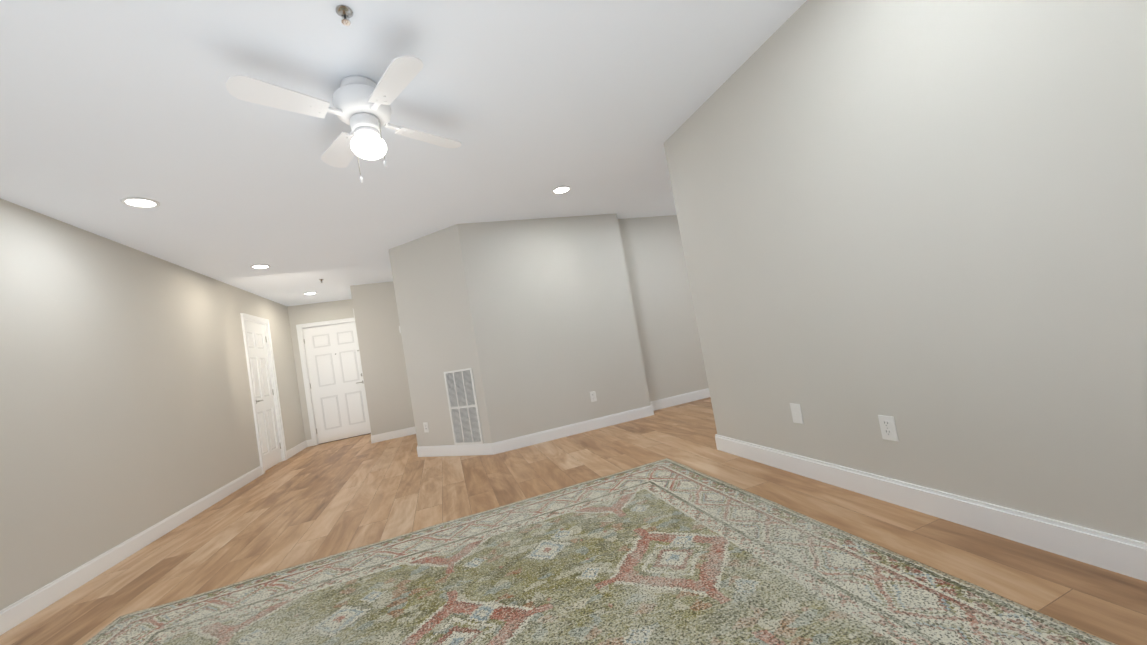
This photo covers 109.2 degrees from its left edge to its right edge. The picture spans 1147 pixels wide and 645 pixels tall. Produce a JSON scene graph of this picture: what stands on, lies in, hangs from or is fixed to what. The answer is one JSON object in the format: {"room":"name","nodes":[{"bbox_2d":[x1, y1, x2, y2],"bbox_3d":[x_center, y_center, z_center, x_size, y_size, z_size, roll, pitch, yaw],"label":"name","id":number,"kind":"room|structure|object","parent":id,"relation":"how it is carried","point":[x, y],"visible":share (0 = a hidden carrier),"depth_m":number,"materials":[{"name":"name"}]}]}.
{"room":"living room","nodes":[
{"label":"living room","id":0,"kind":"room"},
{"bbox_2d":[0,198,304,609],"bbox_3d":[-3.159,0.405,1.882,0.120,2.440,11.020,-9,-3,-19],"label":"wall","id":1,"kind":"structure","parent":0,"point":[126,409],"depth_m":3.03,"materials":[{"name":"paint"}]},
{"bbox_2d":[245,321,281,470],"bbox_3d":[-4.307,0.990,5.667,0.098,2.016,0.718,-9,-3,-19],"label":"door","id":2,"kind":"structure","parent":1,"relation":"in","point":[265,405],"depth_m":5.69,"materials":[{"name":"white wood"}]},
{"bbox_2d":[240,313,286,473],"bbox_3d":[-4.343,0.960,5.650,0.144,2.102,0.854,-9,-3,-19],"label":"door frame","id":3,"kind":"structure","parent":1,"relation":"in","point":[254,319],"depth_m":5.95,"materials":[{"name":"white wood"}]},
{"bbox_2d":[287,299,353,439],"bbox_3d":[-4.154,0.835,7.272,1.330,2.440,0.120,-9,-3,-19],"label":"wall","id":4,"kind":"structure","parent":0,"point":[317,312],"depth_m":7.12,"materials":[{"name":"paint"}]},
{"bbox_2d":[296,318,354,445],"bbox_3d":[-4.159,1.006,7.240,1.054,2.102,0.144,-9,-3,-19],"label":"door frame","id":5,"kind":"structure","parent":4,"relation":"in","point":[299,328],"depth_m":7.04,"materials":[{"name":"white wood"}]},
{"bbox_2d":[302,322,370,444],"bbox_3d":[-4.150,1.042,7.206,0.918,2.024,0.106,-9,-3,-19],"label":"entry door","id":6,"kind":"structure","parent":4,"relation":"in","point":[336,384],"depth_m":7.20,"materials":[{"name":"white wood"}]},
{"bbox_2d":[350,285,379,434],"bbox_3d":[-3.384,0.683,6.840,0.120,2.440,1.200,-9,-3,-19],"label":"wall","id":7,"kind":"structure","parent":0,"point":[365,362],"depth_m":6.27,"materials":[{"name":"paint"}]},
{"bbox_2d":[353,309,371,434],"bbox_3d":[-3.349,0.845,6.771,0.144,2.102,0.884,-9,-3,-19],"label":"door frame","id":8,"kind":"structure","parent":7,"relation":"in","point":[362,372],"depth_m":6.33,"materials":[{"name":"white wood"}]},
{"bbox_2d":[359,281,414,433],"bbox_3d":[-2.862,0.575,6.450,0.640,2.440,0.120,-9,-3,-19],"label":"wall","id":9,"kind":"structure","parent":0,"point":[387,361],"depth_m":6.37,"materials":[{"name":"paint"}]},
{"bbox_2d":[0,0,806,306],"bbox_3d":[-1.230,-1.019,2.644,11.550,0.370,12.000,-9,-3,-19],"label":"ceiling","id":10,"kind":"structure","parent":0,"point":[106,106],"depth_m":2.29,"materials":[{"name":"paint"}]},
{"bbox_2d":[121,197,159,207],"bbox_3d":[-2.963,-0.819,2.791,0.188,0.009,0.188,-9,-3,-19],"label":"recessed light","id":11,"kind":"object","parent":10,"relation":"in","point":[139,202],"visible":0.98,"depth_m":2.78,"materials":[{"name":"white"}]},
{"bbox_2d":[250,264,270,268],"bbox_3d":[-3.543,-0.632,4.612,0.188,0.009,0.188,-9,-3,-19],"label":"recessed light","id":12,"kind":"object","parent":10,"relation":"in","point":[260,266],"visible":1,"depth_m":4.60,"materials":[{"name":"white"}]},
{"bbox_2d":[303,292,316,294],"bbox_3d":[-4.111,-0.451,6.363,0.188,0.009,0.188,-9,-3,-19],"label":"recessed light","id":13,"kind":"object","parent":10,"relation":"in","point":[310,293],"visible":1,"depth_m":6.35,"materials":[{"name":"white"}]},
{"bbox_2d":[226,56,460,182],"bbox_3d":[-1.031,-0.951,2.031,0.958,0.469,0.958,-9,-3,-19],"label":"ceiling fan","id":14,"kind":"object","parent":10,"relation":"hanging from","point":[362,107],"visible":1,"depth_m":1.93,"materials":[{"name":"white"}]},
{"bbox_2d":[335,5,352,25],"bbox_3d":[-0.902,-1.207,1.609,0.062,0.048,0.062,-9,-3,-19],"label":"sprinkler head","id":15,"kind":"object","parent":10,"relation":"attached to","point":[345,12],"depth_m":1.60,"materials":[{"name":"silver metal"}]},
{"bbox_2d":[552,186,570,193],"bbox_3d":[-0.114,-1.252,3.855,0.188,0.009,0.188,-9,-3,-19],"label":"recessed light","id":16,"kind":"object","parent":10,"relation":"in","point":[561,189],"visible":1,"depth_m":3.85,"materials":[{"name":"white"}]},
{"bbox_2d":[389,224,491,446],"bbox_3d":[-1.475,0.248,4.554,0.845,2.440,0.854,-9,-3,-19],"label":"wall","id":17,"kind":"structure","parent":0,"point":[434,308],"depth_m":4.52,"materials":[{"name":"paint"}]},
{"bbox_2d":[423,422,428,431],"bbox_3d":[-1.671,1.188,4.618,0.051,0.115,0.052,-9,-3,-19],"label":"outlet","id":18,"kind":"object","parent":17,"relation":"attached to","point":[426,427],"visible":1,"depth_m":4.61,"materials":[{"name":"white plastic"}]},
{"bbox_2d":[444,368,483,444],"bbox_3d":[-1.180,0.904,4.356,0.285,0.800,0.289,-9,-3,-19],"label":"air vent","id":19,"kind":"object","parent":17,"relation":"in","point":[463,408],"visible":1,"depth_m":4.35,"materials":[{"name":"white metal"}]},
{"bbox_2d":[457,214,650,442],"bbox_3d":[-0.204,0.039,4.716,1.870,2.440,0.340,-9,-3,-19],"label":"wall","id":20,"kind":"structure","parent":0,"point":[554,324],"depth_m":4.53,"materials":[{"name":"paint"}]},
{"bbox_2d":[590,391,596,401],"bbox_3d":[0.223,0.834,4.588,0.070,0.115,0.010,-9,-3,-19],"label":"outlet","id":21,"kind":"object","parent":20,"relation":"attached to","point":[593,396],"visible":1,"depth_m":4.58,"materials":[{"name":"white plastic"}]},
{"bbox_2d":[0,397,1146,644],"bbox_3d":[-0.834,1.310,2.532,11.550,0.060,12.000,-9,-3,-19],"label":"floor","id":22,"kind":"structure","parent":0,"point":[318,501],"depth_m":2.74,"materials":[{"name":"brown wood"}]},
{"bbox_2d":[83,458,1116,644],"bbox_3d":[-0.434,1.154,1.458,3.248,0.010,2.408,-9,-3,-19],"label":"rug","id":23,"kind":"object","parent":22,"relation":"on","point":[666,551],"visible":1,"depth_m":1.71,"materials":[{"name":"multicoloured fabric"}]},
{"bbox_2d":[618,215,708,401],"bbox_3d":[1.748,-0.255,5.496,2.370,2.440,0.120,-9,-3,-19],"label":"wall","id":24,"kind":"structure","parent":0,"point":[666,321],"depth_m":5.23,"materials":[{"name":"paint"}]},
{"bbox_2d":[664,0,1146,542],"bbox_3d":[1.812,-0.501,0.635,0.120,2.440,5.430,-9,-3,-19],"label":"wall","id":25,"kind":"structure","parent":0,"point":[922,224],"depth_m":1.61,"materials":[{"name":"paint"}]},
{"bbox_2d":[0,388,1146,635],"bbox_3d":[0.375,1.033,2.900,6.970,0.116,10.900,-9,-3,-19],"label":"baseboard","id":26,"kind":"structure","parent":25,"relation":"attached to","point":[1118,554],"depth_m":2.21,"materials":[{"name":"white"}]},
{"bbox_2d":[790,403,803,423],"bbox_3d":[1.305,0.533,2.387,0.010,0.115,0.070,-9,-3,-19],"label":"outlet","id":27,"kind":"object","parent":25,"relation":"attached to","point":[796,413],"visible":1,"depth_m":2.38,"materials":[{"name":"white plastic"}]},
{"bbox_2d":[878,415,898,441],"bbox_3d":[1.465,0.492,1.899,0.010,0.115,0.070,-9,-3,-19],"label":"electrical outlet","id":28,"kind":"object","parent":25,"relation":"attached to","point":[888,428],"visible":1,"depth_m":1.89,"materials":[{"name":"white plastic"}]}
]}

